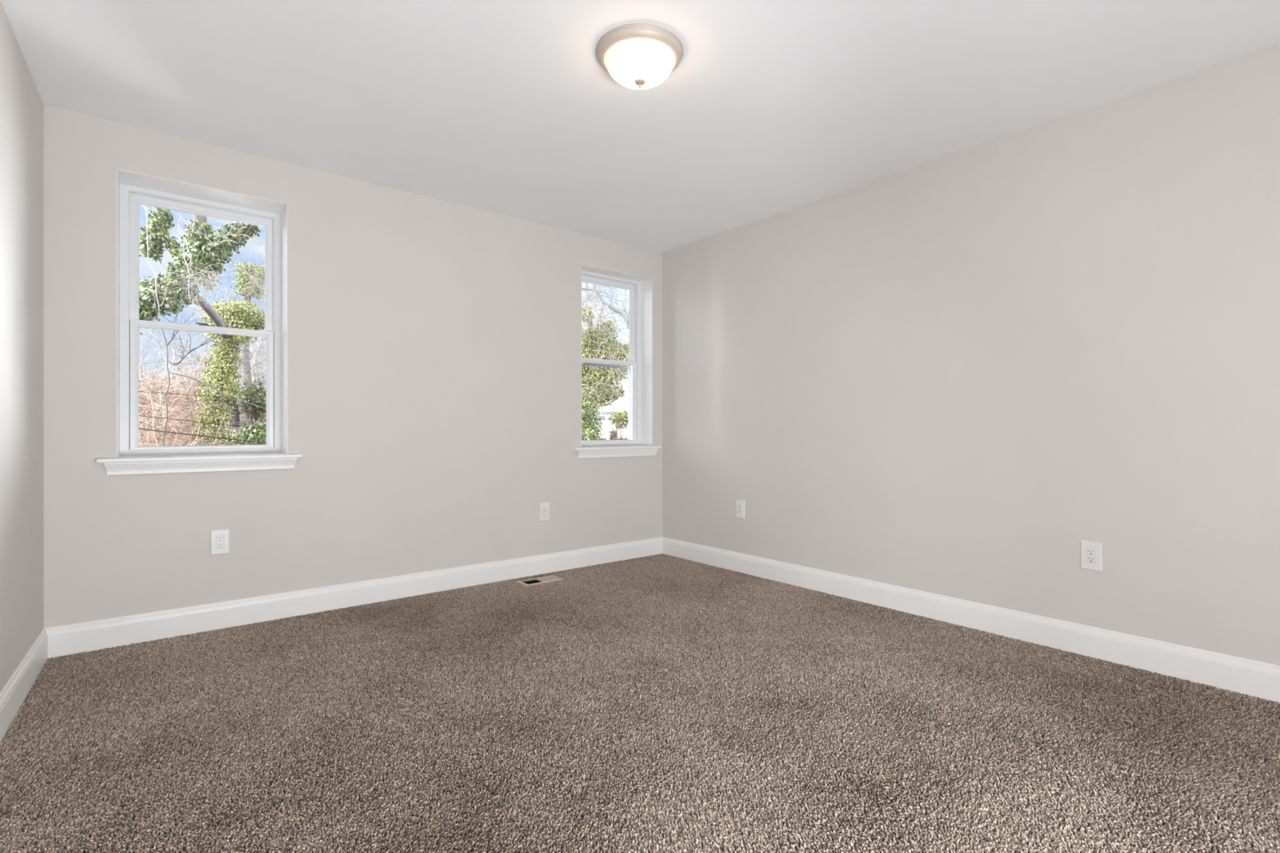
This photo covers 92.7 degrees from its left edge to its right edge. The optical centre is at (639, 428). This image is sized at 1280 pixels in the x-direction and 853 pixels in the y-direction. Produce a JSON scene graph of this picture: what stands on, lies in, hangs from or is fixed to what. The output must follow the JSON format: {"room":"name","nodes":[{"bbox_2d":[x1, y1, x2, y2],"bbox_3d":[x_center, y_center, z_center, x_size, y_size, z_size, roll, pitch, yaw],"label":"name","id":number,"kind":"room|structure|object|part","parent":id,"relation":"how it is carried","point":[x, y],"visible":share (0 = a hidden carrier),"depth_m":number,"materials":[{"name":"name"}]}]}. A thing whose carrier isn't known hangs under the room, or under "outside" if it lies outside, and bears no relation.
{"room":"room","nodes":[
{"label":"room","id":0,"kind":"room"},
{"bbox_2d":[0,0,43,692],"bbox_3d":[-1.230,-0.163,0.637,0.250,2.850,4.961,0,0,-37],"label":"wall","id":1,"kind":"structure","parent":0,"point":[21,104],"depth_m":2.29,"materials":[{"name":"beige paint"}]},
{"bbox_2d":[0,628,47,742],"bbox_3d":[-1.202,0.952,0.820,0.015,0.145,4.703,0,0,-37],"label":"baseboard","id":2,"kind":"structure","parent":1,"relation":"attached to","point":[13,695],"depth_m":2.25,"materials":[{"name":"white wood"}]},
{"bbox_2d":[43,104,662,628],"bbox_3d":[-1.307,-0.163,3.933,4.216,2.850,0.270,0,0,-39],"label":"wall","id":3,"kind":"structure","parent":0,"point":[434,345],"depth_m":3.49,"materials":[{"name":"beige paint"}]},
{"bbox_2d":[96,168,302,475],"bbox_3d":[-2.251,-0.498,3.164,0.833,1.426,0.335,0,0,-39],"label":"window","id":4,"kind":"structure","parent":3,"relation":"in","point":[133,188],"depth_m":3.13,"materials":[{"name":"white plastic"}]},
{"bbox_3d":[-2.316,-0.533,3.256,0.695,1.348,0.088,0,0,-39],"label":"frame","id":5,"kind":"part","parent":4,"relation":"part of","materials":[{"name":"white plastic"}]},
{"bbox_3d":[-2.329,-0.852,3.272,0.617,0.658,0.032,0,0,-39],"label":"sash frame","id":6,"kind":"part","parent":4,"relation":"part of","materials":[{"name":"white plastic"}]},
{"bbox_3d":[-2.304,-0.220,3.241,0.619,0.651,0.032,0,0,-39],"label":"sash frame","id":7,"kind":"part","parent":4,"relation":"part of","materials":[{"name":"white plastic"}]},
{"bbox_2d":[210,528,229,555],"bbox_3d":[-2.125,0.574,3.091,0.080,0.127,0.008,0,0,-39],"label":"wall outlet","id":8,"kind":"object","parent":3,"relation":"attached to","point":[220,539],"visible":1,"depth_m":3.09,"materials":[{"name":"white plastic"}]},
{"bbox_2d":[216,535,224,549],"bbox_3d":[-2.126,0.574,3.092,0.033,0.066,0.006,0,0,-39],"label":"receptacle","id":9,"kind":"object","parent":8,"relation":"attached to","point":[220,539],"depth_m":3.09,"materials":[{"name":"white plastic"}]},
{"bbox_2d":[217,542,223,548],"bbox_3d":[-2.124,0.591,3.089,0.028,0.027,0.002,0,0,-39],"label":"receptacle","id":10,"kind":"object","parent":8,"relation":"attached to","point":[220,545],"depth_m":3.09,"materials":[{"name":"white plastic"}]},
{"bbox_2d":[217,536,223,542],"bbox_3d":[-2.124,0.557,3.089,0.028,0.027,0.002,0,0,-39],"label":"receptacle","id":11,"kind":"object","parent":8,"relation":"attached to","point":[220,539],"depth_m":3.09,"materials":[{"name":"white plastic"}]},
{"bbox_2d":[44,537,662,658],"bbox_3d":[-1.218,0.952,3.822,3.616,0.145,0.015,0,0,-39],"label":"baseboard","id":12,"kind":"structure","parent":3,"relation":"attached to","point":[68,639],"depth_m":3.34,"materials":[{"name":"white wood"}]},
{"bbox_2d":[539,502,549,521],"bbox_3d":[-0.666,0.585,4.273,0.080,0.127,0.008,0,0,-39],"label":"wall outlet","id":13,"kind":"object","parent":3,"relation":"attached to","point":[544,508],"visible":1,"depth_m":4.27,"materials":[{"name":"white plastic"}]},
{"bbox_2d":[573,264,661,457],"bbox_3d":[-0.243,-0.495,4.778,0.818,1.421,0.316,0,0,-39],"label":"window","id":14,"kind":"structure","parent":3,"relation":"in","point":[639,443],"depth_m":4.94,"materials":[{"name":"white plastic"}]},
{"bbox_3d":[-0.312,-0.195,4.867,0.606,0.636,0.009,0,0,-39],"label":"screen frame","id":15,"kind":"part","parent":14,"relation":"part of","materials":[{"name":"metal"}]},
{"bbox_3d":[-0.293,-0.851,4.843,0.604,0.656,0.032,0,0,-39],"label":"sash frame","id":16,"kind":"part","parent":14,"relation":"part of","materials":[{"name":"white plastic"}]},
{"bbox_3d":[-0.269,-0.220,4.813,0.606,0.651,0.032,0,0,-39],"label":"sash frame","id":17,"kind":"part","parent":14,"relation":"part of","materials":[{"name":"white plastic"}]},
{"bbox_3d":[-0.281,-0.532,4.828,0.682,1.347,0.088,0,0,-39],"label":"frame","id":18,"kind":"part","parent":14,"relation":"part of","materials":[{"name":"white plastic"}]},
{"bbox_2d":[0,553,1279,852],"bbox_3d":[0.197,1.029,1.953,3.771,0.020,4.700,0,0,-39],"label":"carpet","id":19,"kind":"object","parent":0,"point":[460,771],"depth_m":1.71,"materials":[{"name":"brown carpet"}]},
{"bbox_2d":[516,575,564,586],"bbox_3d":[-0.661,1.069,4.060,0.277,0.126,0.138,0,0,-39],"label":"floor vent","id":20,"kind":"object","parent":19,"relation":"in","point":[548,579],"visible":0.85,"depth_m":4.06,"materials":[{"name":"beige metal"}]},
{"bbox_2d":[0,0,1279,253],"bbox_3d":[0.197,-1.503,1.953,3.771,0.150,4.700,0,0,-39],"label":"ceiling","id":21,"kind":"structure","parent":0,"point":[509,108],"depth_m":2.51,"materials":[{"name":"white paint"}]},
{"bbox_2d":[595,23,683,89],"bbox_3d":[0.000,-1.359,2.310,0.330,0.138,0.330,0,0,-39],"label":"ceiling light","id":22,"kind":"object","parent":21,"relation":"attached to","point":[638,56],"visible":1,"depth_m":2.23,"materials":[{"name":"white glass"}]},
{"bbox_2d":[662,43,1279,666],"bbox_3d":[1.841,-0.163,3.157,0.300,2.850,4.900,0,0,-39],"label":"wall","id":23,"kind":"structure","parent":0,"point":[951,375],"depth_m":2.93,"materials":[{"name":"beige paint"}]},
{"bbox_2d":[735,499,744,519],"bbox_3d":[0.707,0.569,4.312,0.008,0.127,0.080,0,0,-39],"label":"wall outlet","id":24,"kind":"object","parent":23,"relation":"attached to","point":[740,504],"visible":1,"depth_m":4.31,"materials":[{"name":"white plastic"}]},
{"bbox_2d":[662,537,1279,702],"bbox_3d":[1.656,0.952,3.136,0.015,0.145,4.700,0,0,-39],"label":"baseboard","id":25,"kind":"structure","parent":23,"relation":"attached to","point":[1261,680],"depth_m":2.90,"materials":[{"name":"white wood"}]},
{"bbox_2d":[1080,540,1102,571],"bbox_3d":[2.003,0.565,2.712,0.008,0.127,0.080,0,0,-39],"label":"wall outlet","id":26,"kind":"object","parent":23,"relation":"attached to","point":[1091,553],"visible":1,"depth_m":2.71,"materials":[{"name":"white plastic"}]},
{"bbox_2d":[1086,547,1095,564],"bbox_3d":[2.004,0.565,2.712,0.006,0.066,0.033,0,0,-39],"label":"receptacle","id":27,"kind":"object","parent":26,"relation":"attached to","point":[1091,552],"depth_m":2.71,"materials":[{"name":"white plastic"}]},
{"bbox_2d":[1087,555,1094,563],"bbox_3d":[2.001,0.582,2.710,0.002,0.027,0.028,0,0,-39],"label":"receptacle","id":28,"kind":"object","parent":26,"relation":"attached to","point":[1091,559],"depth_m":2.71,"materials":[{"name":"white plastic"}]},
{"bbox_2d":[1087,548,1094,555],"bbox_3d":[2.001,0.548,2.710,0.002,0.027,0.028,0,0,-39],"label":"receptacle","id":29,"kind":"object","parent":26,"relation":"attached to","point":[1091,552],"depth_m":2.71,"materials":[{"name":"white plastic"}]},
{"label":"outside","id":30,"kind":"structure","parent":0,"visible":0},
{"bbox_2d":[582,282,629,359],"bbox_3d":[-0.797,-1.788,9.425,2.358,2.704,1.031,0,0,-4],"label":"bare branch","id":31,"kind":"object","parent":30,"point":[605,302],"visible":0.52,"depth_m":9.49,"materials":[{"name":"grey plant"}]},
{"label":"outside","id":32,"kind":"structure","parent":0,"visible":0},
{"bbox_2d":[138,400,266,446],"bbox_3d":[-7.772,1.737,41.791,124.000,4.990,66.600,0,0,-39],"label":"ground","id":33,"kind":"structure","parent":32,"point":[253,419],"depth_m":12.41,"materials":[{"name":"brown plant"}]},
{"bbox_2d":[138,319,203,391],"bbox_3d":[-13.828,-2.044,17.060,2.768,3.498,2.373,0,0,-39],"label":"bare tree","id":34,"kind":"object","parent":33,"relation":"on","point":[181,335],"visible":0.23,"depth_m":16.93,"materials":[{"name":"plant"}]},
{"bbox_2d":[138,290,212,393],"bbox_3d":[-15.331,-2.633,20.736,4.048,4.296,2.895,0,0,-39],"label":"bare tree","id":35,"kind":"object","parent":33,"relation":"on","point":[172,367],"visible":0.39,"depth_m":20.34,"materials":[{"name":"plant"}]},
{"bbox_2d":[138,405,225,446],"bbox_3d":[-7.666,1.032,10.282,3.786,3.176,4.372,0,0,19],"label":"thicket","id":36,"kind":"object","parent":33,"relation":"on","point":[147,406],"visible":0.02,"depth_m":9.92,"materials":[{"name":"brown plant"}]},
{"bbox_2d":[138,318,240,446],"bbox_3d":[-9.084,0.214,11.006,4.498,4.717,3.552,0,0,-39],"label":"thicket","id":37,"kind":"object","parent":33,"relation":"on","point":[141,380],"visible":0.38,"depth_m":11.35,"materials":[{"name":"brown plant"}]},
{"bbox_2d":[138,330,256,412],"bbox_3d":[-10.326,-1.029,13.650,2.123,2.551,2.437,0,0,28],"label":"thicket","id":38,"kind":"object","parent":33,"relation":"on","point":[193,374],"visible":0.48,"depth_m":13.83,"materials":[{"name":"plant"}]},
{"bbox_2d":[138,204,264,335],"bbox_3d":[-5.952,-0.114,7.425,3.635,7.545,0.919,0,0,10],"label":"tree","id":39,"kind":"object","parent":33,"relation":"on","point":[206,249],"visible":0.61,"depth_m":7.41,"materials":[{"name":"green plant"}]},
{"bbox_2d":[138,204,174,318],"bbox_3d":[-5.509,-1.901,6.831,0.582,1.344,0.197,0,0,18],"label":"vine","id":40,"kind":"object","parent":39,"relation":"hanging from","point":[154,273],"visible":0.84,"depth_m":6.90,"materials":[{"name":"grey plant"}]},
{"bbox_2d":[167,215,222,298],"bbox_3d":[-5.058,-1.939,6.851,0.619,0.941,0.289,0,0,13],"label":"vine","id":41,"kind":"object","parent":39,"relation":"hanging from","point":[184,258],"visible":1,"depth_m":6.90,"materials":[{"name":"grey plant"}]},
{"bbox_2d":[138,362,266,446],"bbox_3d":[-9.370,1.141,11.783,8.501,5.481,11.654,0,0,-39],"label":"dry brush","id":42,"kind":"object","parent":33,"relation":"on","point":[164,388],"visible":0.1,"depth_m":12.57,"materials":[{"name":"brown plant"}]},
{"bbox_2d":[138,262,266,445],"bbox_3d":[-4.266,1.226,6.078,1.272,5.822,1.156,0,0,-39],"label":"bare sapling","id":43,"kind":"object","parent":33,"relation":"on","point":[155,307],"visible":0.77,"depth_m":6.20,"materials":[{"name":"brown plant"}]},
{"bbox_2d":[177,273,239,427],"bbox_3d":[-7.715,-0.632,11.141,0.402,3.313,5.177,0,0,-27],"label":"trunk","id":44,"kind":"object","parent":33,"relation":"on","point":[210,311],"visible":0.34,"depth_m":10.77,"materials":[{"name":"grey plant"}]},
{"bbox_2d":[177,333,241,404],"bbox_3d":[-16.649,-1.925,23.771,1.501,3.324,2.393,0,0,12],"label":"bare tree","id":45,"kind":"object","parent":33,"relation":"on","point":[203,333],"visible":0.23,"depth_m":23.13,"materials":[{"name":"brown plant"}]},
{"bbox_2d":[164,296,257,400],"bbox_3d":[-12.743,-2.281,18.312,2.547,3.439,1.615,0,0,-39],"label":"bare tree","id":46,"kind":"object","parent":33,"relation":"on","point":[197,354],"visible":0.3,"depth_m":17.93,"materials":[{"name":"plant"}]},
{"bbox_2d":[183,313,264,363],"bbox_3d":[-14.115,-2.358,21.702,2.310,3.936,3.066,0,0,32],"label":"bare tree","id":47,"kind":"object","parent":33,"relation":"on","point":[261,313],"visible":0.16,"depth_m":21.19,"materials":[{"name":"plant"}]},
{"bbox_2d":[187,297,264,445],"bbox_3d":[-8.479,-0.942,12.483,1.466,3.483,1.156,0,0,0],"label":"tree","id":48,"kind":"object","parent":33,"relation":"on","point":[224,363],"visible":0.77,"depth_m":12.36,"materials":[{"name":"green plant"}]},
{"bbox_2d":[189,281,266,392],"bbox_3d":[-12.309,-2.462,18.819,2.482,4.048,3.083,0,0,-39],"label":"bare tree","id":49,"kind":"object","parent":33,"relation":"on","point":[254,349],"visible":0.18,"depth_m":18.82,"materials":[{"name":"plant"}]},
{"bbox_2d":[200,248,266,421],"bbox_3d":[-8.718,-1.842,13.492,2.259,4.676,1.786,0,0,0],"label":"tree","id":50,"kind":"object","parent":33,"relation":"on","point":[251,282],"visible":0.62,"depth_m":13.79,"materials":[{"name":"grey plant"}]},
{"bbox_2d":[203,299,266,400],"bbox_3d":[-9.155,-2.132,15.400,4.315,3.488,3.473,0,0,28],"label":"thicket","id":51,"kind":"object","parent":33,"relation":"on","point":[242,300],"visible":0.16,"depth_m":15.18,"materials":[{"name":"plant"}]},
{"bbox_2d":[219,426,264,444],"bbox_3d":[-7.973,0.437,12.318,0.855,1.028,0.977,0,0,-39],"label":"evergreen shrub","id":52,"kind":"object","parent":33,"relation":"on","point":[237,442],"visible":0.25,"depth_m":12.10,"materials":[{"name":"green plant"}]},
{"bbox_2d":[233,419,266,444],"bbox_3d":[-7.203,0.673,11.476,0.706,1.857,0.759,0,0,24],"label":"evergreen shrub","id":53,"kind":"object","parent":33,"relation":"on","point":[260,433],"visible":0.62,"depth_m":11.37,"materials":[{"name":"green plant"}]},
{"bbox_2d":[235,375,266,427],"bbox_3d":[-8.497,-0.557,13.491,1.083,1.251,0.986,0,0,-8],"label":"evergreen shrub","id":54,"kind":"object","parent":33,"relation":"on","point":[257,411],"visible":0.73,"depth_m":13.37,"materials":[{"name":"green plant"}]},
{"bbox_2d":[582,391,604,431],"bbox_3d":[-0.930,1.601,10.485,0.652,4.514,0.685,0,0,-7],"label":"evergreen shrub","id":55,"kind":"object","parent":33,"relation":"on","point":[587,412],"visible":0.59,"depth_m":10.38,"materials":[{"name":"green plant"}]},
{"bbox_2d":[582,422,606,439],"bbox_3d":[-0.796,1.927,9.807,0.528,4.072,0.508,0,0,12],"label":"evergreen shrub","id":56,"kind":"object","parent":33,"relation":"on","point":[588,433],"visible":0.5,"depth_m":9.69,"materials":[{"name":"green plant"}]},
{"bbox_2d":[582,281,630,432],"bbox_3d":[-0.695,0.453,11.200,2.468,7.036,1.758,0,0,9],"label":"tree","id":57,"kind":"object","parent":33,"relation":"on","point":[597,381],"visible":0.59,"depth_m":11.30,"materials":[{"name":"green plant"}]},
{"bbox_2d":[593,381,628,439],"bbox_3d":[1.866,0.987,29.375,9.200,6.650,8.150,0,0,0],"label":"house","id":58,"kind":"structure","parent":33,"relation":"on","point":[622,403],"depth_m":27.00,"materials":[{"name":"white"}]},
{"bbox_3d":[-1.834,-0.273,26.931,0.580,0.570,0.013,0,0,0],"label":"pane","id":59,"kind":"part","parent":58,"relation":"part of","materials":[{"name":"glass"}]},
{"bbox_3d":[-0.784,-0.273,26.931,0.580,0.570,0.013,0,0,0],"label":"pane","id":60,"kind":"part","parent":58,"relation":"part of","materials":[{"name":"glass"}]},
{"bbox_2d":[607,425,618,439],"bbox_3d":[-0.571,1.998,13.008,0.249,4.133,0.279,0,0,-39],"label":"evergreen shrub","id":61,"kind":"object","parent":33,"relation":"on","point":[613,435],"visible":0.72,"depth_m":12.96,"materials":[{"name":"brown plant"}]},
{"bbox_2d":[607,405,628,439],"bbox_3d":[-0.447,1.712,14.035,0.671,4.474,0.688,0,0,-39],"label":"evergreen shrub","id":62,"kind":"object","parent":33,"relation":"on","point":[622,415],"visible":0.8,"depth_m":13.89,"materials":[{"name":"green plant"}]},
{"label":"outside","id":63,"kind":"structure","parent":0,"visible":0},
{"bbox_2d":[138,391,625,420],"bbox_3d":[-6.387,-0.684,10.000,22.518,1.498,0.010,0,0,0],"label":"cable","id":64,"kind":"object","parent":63,"point":[139,391],"visible":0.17,"depth_m":10.00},
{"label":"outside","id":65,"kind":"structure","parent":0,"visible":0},
{"bbox_2d":[140,415,266,429],"bbox_3d":[-6.132,-0.221,9.600,21.618,2.280,0.010,0,0,0],"label":"cable","id":66,"kind":"object","parent":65,"point":[140,415],"visible":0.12,"depth_m":9.60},
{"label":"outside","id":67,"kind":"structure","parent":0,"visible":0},
{"bbox_2d":[138,428,266,443],"bbox_3d":[-5.876,-0.012,9.200,20.718,2.248,0.016,0,0,0],"label":"cable","id":68,"kind":"object","parent":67,"point":[139,428],"visible":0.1,"depth_m":9.19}
]}

